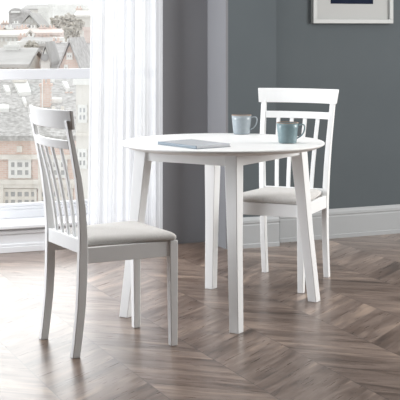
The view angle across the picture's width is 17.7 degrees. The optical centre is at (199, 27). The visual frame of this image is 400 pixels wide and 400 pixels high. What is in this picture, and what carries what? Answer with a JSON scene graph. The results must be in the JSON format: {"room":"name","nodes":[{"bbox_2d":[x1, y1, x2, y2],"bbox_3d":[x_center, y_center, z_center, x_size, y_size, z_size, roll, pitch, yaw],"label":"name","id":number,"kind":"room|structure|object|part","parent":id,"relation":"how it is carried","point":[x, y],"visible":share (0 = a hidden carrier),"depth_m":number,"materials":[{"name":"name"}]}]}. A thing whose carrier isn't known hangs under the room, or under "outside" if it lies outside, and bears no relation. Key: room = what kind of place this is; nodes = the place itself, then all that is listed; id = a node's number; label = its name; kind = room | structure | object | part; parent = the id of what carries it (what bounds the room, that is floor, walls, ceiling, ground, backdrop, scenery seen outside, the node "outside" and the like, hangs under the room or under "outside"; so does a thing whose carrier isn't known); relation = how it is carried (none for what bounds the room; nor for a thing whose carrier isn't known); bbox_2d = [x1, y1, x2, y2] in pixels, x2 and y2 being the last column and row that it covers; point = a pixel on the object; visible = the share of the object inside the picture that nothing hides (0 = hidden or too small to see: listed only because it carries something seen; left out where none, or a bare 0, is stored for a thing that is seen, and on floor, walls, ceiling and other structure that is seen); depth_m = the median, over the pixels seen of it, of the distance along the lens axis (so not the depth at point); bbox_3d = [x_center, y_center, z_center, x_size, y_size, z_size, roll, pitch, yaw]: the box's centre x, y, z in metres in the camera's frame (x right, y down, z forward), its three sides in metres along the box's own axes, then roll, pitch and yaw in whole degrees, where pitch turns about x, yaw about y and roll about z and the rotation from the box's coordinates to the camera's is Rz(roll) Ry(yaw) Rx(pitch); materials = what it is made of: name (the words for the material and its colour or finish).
{"room":"dining room","nodes":[
{"label":"dining room","id":0,"kind":"room"},
{"bbox_2d":[37,6,54,28],"bbox_3d":[-35.409,7.253,295.000,2.889,24.076,10.400,0,0,0],"label":"tower block","id":1,"kind":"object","parent":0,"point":[47,12],"visible":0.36,"depth_m":290.00,"materials":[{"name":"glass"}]},
{"bbox_2d":[48,4,87,28],"bbox_3d":[-32.321,6.819,315.000,8.330,24.943,14.400,0,0,0],"label":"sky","id":2,"kind":"structure","parent":0,"point":[60,9],"depth_m":308.03,"materials":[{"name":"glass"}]},
{"bbox_2d":[163,0,206,243],"bbox_3d":[-2.302,-0.085,7.010,4.890,2.750,0.430,0,0,-22],"label":"wall","id":3,"kind":"structure","parent":0,"point":[184,21],"depth_m":7.67,"materials":[{"name":"grey paint"}]},
{"bbox_2d":[0,225,76,253],"bbox_3d":[-2.175,1.223,6.934,4.070,0.135,0.066,0,0,-22],"label":"trim","id":4,"kind":"structure","parent":3,"relation":"attached to","point":[27,239],"depth_m":7.37,"materials":[{"name":"white paint"}]},
{"bbox_2d":[0,214,87,229],"bbox_3d":[-2.147,1.143,7.078,4.228,0.020,0.340,0,0,-22],"label":"trim","id":5,"kind":"structure","parent":3,"relation":"attached to","point":[30,222],"depth_m":7.46,"materials":[{"name":"white paint"}]},
{"bbox_2d":[0,68,89,218],"bbox_3d":[-2.199,-0.063,7.208,4.230,2.393,0.060,0,0,-22],"label":"window","id":6,"kind":"structure","parent":3,"relation":"in","point":[27,209],"depth_m":7.67,"materials":[{"name":"white paint"}]},
{"bbox_3d":[-2.057,-1.169,6.828,4.044,0.048,1.663,0,0,0],"label":"curtain rod","id":7,"kind":"object","parent":3,"relation":"attached to","visible":0},
{"bbox_2d":[87,0,162,228],"bbox_3d":[-0.435,0.065,7.484,0.468,2.428,0.032,0,0,-22],"label":"sheer curtain","id":8,"kind":"object","parent":7,"relation":"hanging from","point":[126,98],"visible":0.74,"depth_m":7.47,"materials":[{"name":"white fabric"}]},
{"bbox_2d":[0,233,399,399],"bbox_3d":[-0.025,1.351,4.191,9.250,0.120,11.381,0,0,0],"label":"floor","id":9,"kind":"structure","parent":0,"point":[344,345],"depth_m":5.48,"materials":[{"name":"brown wood"}]},
{"bbox_2d":[29,105,177,358],"bbox_3d":[-0.412,0.805,5.246,0.527,0.970,0.446,0,0,-28],"label":"dining chair","id":10,"kind":"object","parent":9,"relation":"on","point":[106,242],"visible":1,"depth_m":5.16,"materials":[{"name":"white paint"}]},
{"bbox_3d":[-0.655,0.826,5.321,0.099,0.930,0.049,0,0,-28],"label":"post","id":11,"kind":"part","parent":10,"relation":"part of","materials":[{"name":"white paint"}]},
{"bbox_3d":[-0.614,0.358,5.137,0.068,0.075,0.446,0,0,-28],"label":"rail","id":12,"kind":"part","parent":10,"relation":"part of","materials":[{"name":"white paint"}]},
{"bbox_3d":[-0.601,0.458,5.145,0.050,0.035,0.350,0,0,-28],"label":"rail","id":13,"kind":"part","parent":10,"relation":"part of","materials":[{"name":"white paint"}]},
{"bbox_3d":[-0.484,0.826,5.003,0.099,0.930,0.049,0,0,-28],"label":"post","id":14,"kind":"part","parent":10,"relation":"part of","materials":[{"name":"white paint"}]},
{"bbox_3d":[-0.279,1.077,5.516,0.036,0.428,0.036,0,0,-28],"label":"leg","id":15,"kind":"part","parent":10,"relation":"part of","materials":[{"name":"white paint"}]},
{"bbox_3d":[-0.113,1.077,5.208,0.036,0.428,0.036,0,0,-28],"label":"leg","id":16,"kind":"part","parent":10,"relation":"part of","materials":[{"name":"white paint"}]},
{"bbox_2d":[119,133,324,333],"bbox_3d":[0.104,0.906,5.884,0.934,0.768,0.934,0,0,32],"label":"round dining table","id":17,"kind":"object","parent":9,"relation":"on","point":[247,149],"visible":0.94,"depth_m":5.72,"materials":[{"name":"white paint"}]},
{"bbox_3d":[-0.285,0.919,5.740,0.105,0.744,0.119,0,0,32],"label":"leg","id":18,"kind":"part","parent":17,"relation":"part of","materials":[{"name":"white paint"}]},
{"bbox_2d":[158,139,230,148],"bbox_3d":[-0.027,0.515,5.675,0.190,0.014,0.285,0,0,-37],"label":"book","id":19,"kind":"object","parent":17,"relation":"on","point":[188,143],"visible":1,"depth_m":5.62,"materials":[{"name":"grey paper"}]},
{"bbox_3d":[0.060,0.919,6.297,0.105,0.744,0.119,0,0,32],"label":"leg","id":20,"kind":"part","parent":17,"relation":"part of","materials":[{"name":"white paint"}]},
{"bbox_3d":[0.148,0.919,5.471,0.105,0.744,0.119,0,0,32],"label":"leg","id":21,"kind":"part","parent":17,"relation":"part of","materials":[{"name":"white paint"}]},
{"bbox_2d":[232,114,257,134],"bbox_3d":[0.210,0.475,6.283,0.098,0.095,0.116,0,0,-41],"label":"mug","id":22,"kind":"object","parent":17,"relation":"on","point":[241,123],"visible":1,"depth_m":6.25,"materials":[{"name":"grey ceramic"}]},
{"bbox_2d":[276,121,304,143],"bbox_3d":[0.403,0.475,5.800,0.118,0.094,0.100,0,0,37],"label":"mug","id":23,"kind":"object","parent":17,"relation":"on","point":[287,131],"visible":1,"depth_m":5.77,"materials":[{"name":"ceramic"}]},
{"bbox_3d":[0.456,0.469,5.803,0.041,0.070,0.012,0,0,2],"label":"handle","id":24,"kind":"part","parent":23,"relation":"part of","materials":[{"name":"ceramic"}]},
{"bbox_3d":[0.493,0.919,6.028,0.105,0.744,0.119,0,0,32],"label":"leg","id":25,"kind":"part","parent":17,"relation":"part of","materials":[{"name":"white paint"}]},
{"bbox_2d":[243,88,338,293],"bbox_3d":[0.430,0.805,6.534,0.446,0.970,0.527,0,0,23],"label":"dining chair","id":26,"kind":"object","parent":9,"relation":"on","point":[279,201],"visible":0.76,"depth_m":6.62,"materials":[{"name":"white paint"}]},
{"bbox_3d":[0.335,0.826,6.769,0.049,0.930,0.099,0,0,23],"label":"post","id":27,"kind":"part","parent":26,"relation":"part of","materials":[{"name":"white paint"}]},
{"bbox_3d":[0.515,0.458,6.731,0.350,0.035,0.050,0,0,23],"label":"rail","id":28,"kind":"part","parent":26,"relation":"part of","materials":[{"name":"white paint"}]},
{"bbox_3d":[0.521,0.358,6.745,0.446,0.075,0.068,0,0,23],"label":"rail","id":29,"kind":"part","parent":26,"relation":"part of","materials":[{"name":"white paint"}]},
{"bbox_3d":[0.494,1.077,6.239,0.036,0.428,0.036,0,0,23],"label":"leg","id":30,"kind":"part","parent":26,"relation":"part of","materials":[{"name":"white paint"}]},
{"bbox_3d":[0.667,0.826,6.626,0.049,0.930,0.099,0,0,23],"label":"post","id":31,"kind":"part","parent":26,"relation":"part of","materials":[{"name":"white paint"}]},
{"bbox_2d":[207,0,275,248],"bbox_3d":[0.230,-0.085,7.704,0.325,2.750,0.380,0,0,-22],"label":"wall","id":32,"kind":"structure","parent":0,"point":[251,23],"depth_m":7.53,"materials":[{"name":"paint"}]},
{"bbox_2d":[243,216,279,248],"bbox_3d":[0.316,1.201,7.581,0.283,0.179,0.132,0,0,-22],"label":"baseboard","id":33,"kind":"structure","parent":32,"relation":"attached to","point":[251,225],"depth_m":7.52,"materials":[{"name":"grey paint"}]},
{"bbox_2d":[276,0,399,208],"bbox_3d":[2.348,-0.085,8.666,4.235,2.750,0.178,0,0,-25],"label":"wall","id":34,"kind":"structure","parent":0,"point":[359,60],"depth_m":7.92,"materials":[{"name":"paint"}]},
{"bbox_2d":[279,204,399,242],"bbox_3d":[2.396,1.201,8.577,4.220,0.179,0.022,0,0,-25],"label":"baseboard","id":35,"kind":"structure","parent":34,"relation":"attached to","point":[382,219],"depth_m":7.91,"materials":[{"name":"grey paint"}]},
{"bbox_2d":[311,0,392,22],"bbox_3d":[0.942,-0.326,7.907,0.573,0.600,0.034,0,0,-25],"label":"picture frame","id":36,"kind":"object","parent":34,"relation":"attached to","point":[322,11],"visible":1,"depth_m":7.90,"materials":[{"name":"grey wood"}]},
{"bbox_2d":[331,0,372,3],"bbox_3d":[0.937,-0.327,7.904,0.304,0.360,0.002,0,0,-25],"label":"print","id":37,"kind":"object","parent":36,"relation":"attached to","point":[332,1],"depth_m":7.90},
{"label":"outside","id":38,"kind":"structure","parent":0,"visible":0},
{"bbox_3d":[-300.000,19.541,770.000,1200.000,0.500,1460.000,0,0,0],"label":"ground","id":39,"kind":"structure","parent":38,"visible":0},
{"bbox_2d":[0,20,33,28],"bbox_3d":[-46.256,8.995,232.000,31.169,20.591,14.800,0,0,0],"label":"shed","id":40,"kind":"object","parent":39,"relation":"on","point":[14,24],"visible":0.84,"depth_m":230.48,"materials":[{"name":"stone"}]},
{"bbox_2d":[0,25,34,47],"bbox_3d":[-36.170,9.438,196.000,20.368,19.705,12.800,0,0,0],"label":"house","id":41,"kind":"structure","parent":39,"relation":"on","point":[10,34],"depth_m":190.98,"materials":[{"name":"brick"}]},
{"bbox_2d":[10,41,25,47],"bbox_3d":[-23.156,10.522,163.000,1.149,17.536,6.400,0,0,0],"label":"cottage","id":42,"kind":"structure","parent":39,"relation":"on","point":[21,43],"depth_m":162.24,"materials":[{"name":"white"}]},
{"bbox_2d":[9,8,31,23],"bbox_3d":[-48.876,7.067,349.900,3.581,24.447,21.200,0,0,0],"label":"roof","id":43,"kind":"structure","parent":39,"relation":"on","point":[15,14],"depth_m":340.04,"materials":[{"name":"stone"}]},
{"bbox_2d":[0,41,41,68],"bbox_3d":[-26.979,10.431,148.000,16.747,17.719,16.800,0,0,0],"label":"slate roofed hall","id":44,"kind":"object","parent":39,"relation":"on","point":[11,56],"visible":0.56,"depth_m":144.44,"materials":[{"name":"beige stone"}]},
{"bbox_2d":[24,40,37,46],"bbox_3d":[-22.779,10.456,172.008,2.307,17.683,1.986,0,0,0],"label":"tree","id":45,"kind":"object","parent":39,"relation":"on","point":[29,42],"visible":0.13,"depth_m":171.86,"materials":[{"name":"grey plant"}]},
{"bbox_2d":[24,43,41,51],"bbox_3d":[-21.701,10.655,166.989,2.680,17.286,2.352,0,0,0],"label":"tree","id":46,"kind":"object","parent":39,"relation":"on","point":[31,45],"visible":0.02,"depth_m":166.90,"materials":[{"name":"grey plant"}]},
{"bbox_2d":[20,13,49,28],"bbox_3d":[-31.926,8.234,247.700,4.009,22.114,16.600,0,0,0],"label":"chapel","id":47,"kind":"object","parent":39,"relation":"on","point":[36,19],"visible":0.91,"depth_m":240.68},
{"bbox_2d":[22,5,47,12],"bbox_3d":[-54.559,5.747,435.000,7.681,27.087,30.800,0,0,0],"label":"warehouse","id":48,"kind":"structure","parent":39,"relation":"on","point":[33,8],"depth_m":424.22,"materials":[{"name":"white"}]},
{"bbox_2d":[17,33,56,50],"bbox_3d":[-23.420,10.046,183.000,5.422,18.490,10.800,0,0,0],"label":"terrace","id":49,"kind":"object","parent":39,"relation":"on","point":[40,40],"visible":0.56,"depth_m":181.92,"materials":[{"name":"stone"}]},
{"bbox_2d":[0,79,75,203],"bbox_3d":[-23.199,11.569,108.000,28.521,15.444,26.800,0,0,0],"label":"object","id":50,"kind":"structure","parent":39,"relation":"on","point":[20,176],"depth_m":95.00,"materials":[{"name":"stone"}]},
{"bbox_3d":[-13.341,12.623,94.960,2.328,1.171,0.060,0,0,0],"label":"pane","id":51,"kind":"part","parent":50,"relation":"part of","materials":[{"name":"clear glass"}]},
{"bbox_3d":[-13.341,10.437,94.960,1.489,1.171,0.060,0,0,0],"label":"pane","id":52,"kind":"part","parent":50,"relation":"part of","materials":[{"name":"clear glass"}]},
{"bbox_3d":[-10.673,10.437,94.960,1.489,1.171,0.060,0,0,0],"label":"pane","id":53,"kind":"part","parent":50,"relation":"part of","materials":[{"name":"clear glass"}]},
{"bbox_2d":[21,25,64,36],"bbox_3d":[-25.808,9.400,211.000,7.632,19.781,12.800,0,0,0],"label":"terrace","id":54,"kind":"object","parent":39,"relation":"on","point":[53,32],"visible":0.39,"depth_m":207.20,"materials":[{"name":"brick"}]},
{"bbox_2d":[39,41,59,68],"bbox_3d":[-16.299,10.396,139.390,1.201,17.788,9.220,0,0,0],"label":"white gabled hall","id":55,"kind":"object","parent":39,"relation":"on","point":[50,59],"visible":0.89,"depth_m":136.04,"materials":[{"name":"clear stone"}]},
{"bbox_2d":[50,15,60,28],"bbox_3d":[-25.592,8.531,230.060,2.889,21.530,2.291,0,0,0],"label":"tree","id":56,"kind":"object","parent":39,"relation":"on","point":[55,21],"visible":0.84,"depth_m":229.41,"materials":[{"name":"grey plant"}]},
{"bbox_2d":[59,13,76,28],"bbox_3d":[-23.327,8.297,225.966,3.423,21.998,3.203,0,0,0],"label":"tree","id":57,"kind":"object","parent":39,"relation":"on","point":[68,19],"visible":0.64,"depth_m":225.25,"materials":[{"name":"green plant"}]},
{"bbox_2d":[53,38,89,59],"bbox_3d":[-14.741,10.234,153.000,6.197,18.112,12.800,0,0,0],"label":"terrace","id":58,"kind":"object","parent":39,"relation":"on","point":[60,45],"visible":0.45,"depth_m":151.87,"materials":[{"name":"brick"}]},
{"bbox_2d":[62,22,81,41],"bbox_3d":[-16.510,9.212,164.999,2.574,20.169,2.211,0,0,0],"label":"tree","id":59,"kind":"object","parent":39,"relation":"on","point":[72,30],"visible":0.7,"depth_m":164.47,"materials":[{"name":"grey plant"}]},
{"bbox_2d":[57,37,89,68],"bbox_3d":[-13.033,10.147,135.750,3.097,18.286,16.500,0,0,0],"label":"gabled house","id":60,"kind":"structure","parent":39,"relation":"on","point":[76,54],"depth_m":128.66,"materials":[{"name":"brick"}]},
{"bbox_2d":[76,18,84,36],"bbox_3d":[-22.843,8.703,239.988,2.727,21.187,2.292,0,0,0],"label":"tree","id":61,"kind":"object","parent":39,"relation":"on","point":[79,21],"visible":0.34,"depth_m":239.48,"materials":[{"name":"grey plant"}]},
{"bbox_2d":[73,79,89,198],"bbox_3d":[-7.278,11.354,90.725,2.872,15.873,5.950,0,0,0],"label":"house","id":62,"kind":"structure","parent":39,"relation":"on","point":[82,85],"depth_m":87.99,"materials":[{"name":"white stone"}]},
{"bbox_2d":[74,6,90,36],"bbox_3d":[-20.986,7.454,257.000,7.663,23.673,14.800,0,0,0],"label":"block","id":63,"kind":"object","parent":39,"relation":"on","point":[84,14],"visible":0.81,"depth_m":250.00,"materials":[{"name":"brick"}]},
{"bbox_2d":[82,27,90,40],"bbox_3d":[-14.225,9.601,177.000,3.084,19.380,10.400,0,0,0],"label":"brick house","id":64,"kind":"structure","parent":39,"relation":"on","point":[87,30],"depth_m":171.99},
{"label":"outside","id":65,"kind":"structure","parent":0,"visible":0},
{"bbox_2d":[0,15,8,23],"bbox_3d":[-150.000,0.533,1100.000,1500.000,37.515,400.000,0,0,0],"label":"hillside","id":66,"kind":"structure","parent":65,"point":[4,17],"depth_m":1070.27,"materials":[{"name":"white"}]}
]}

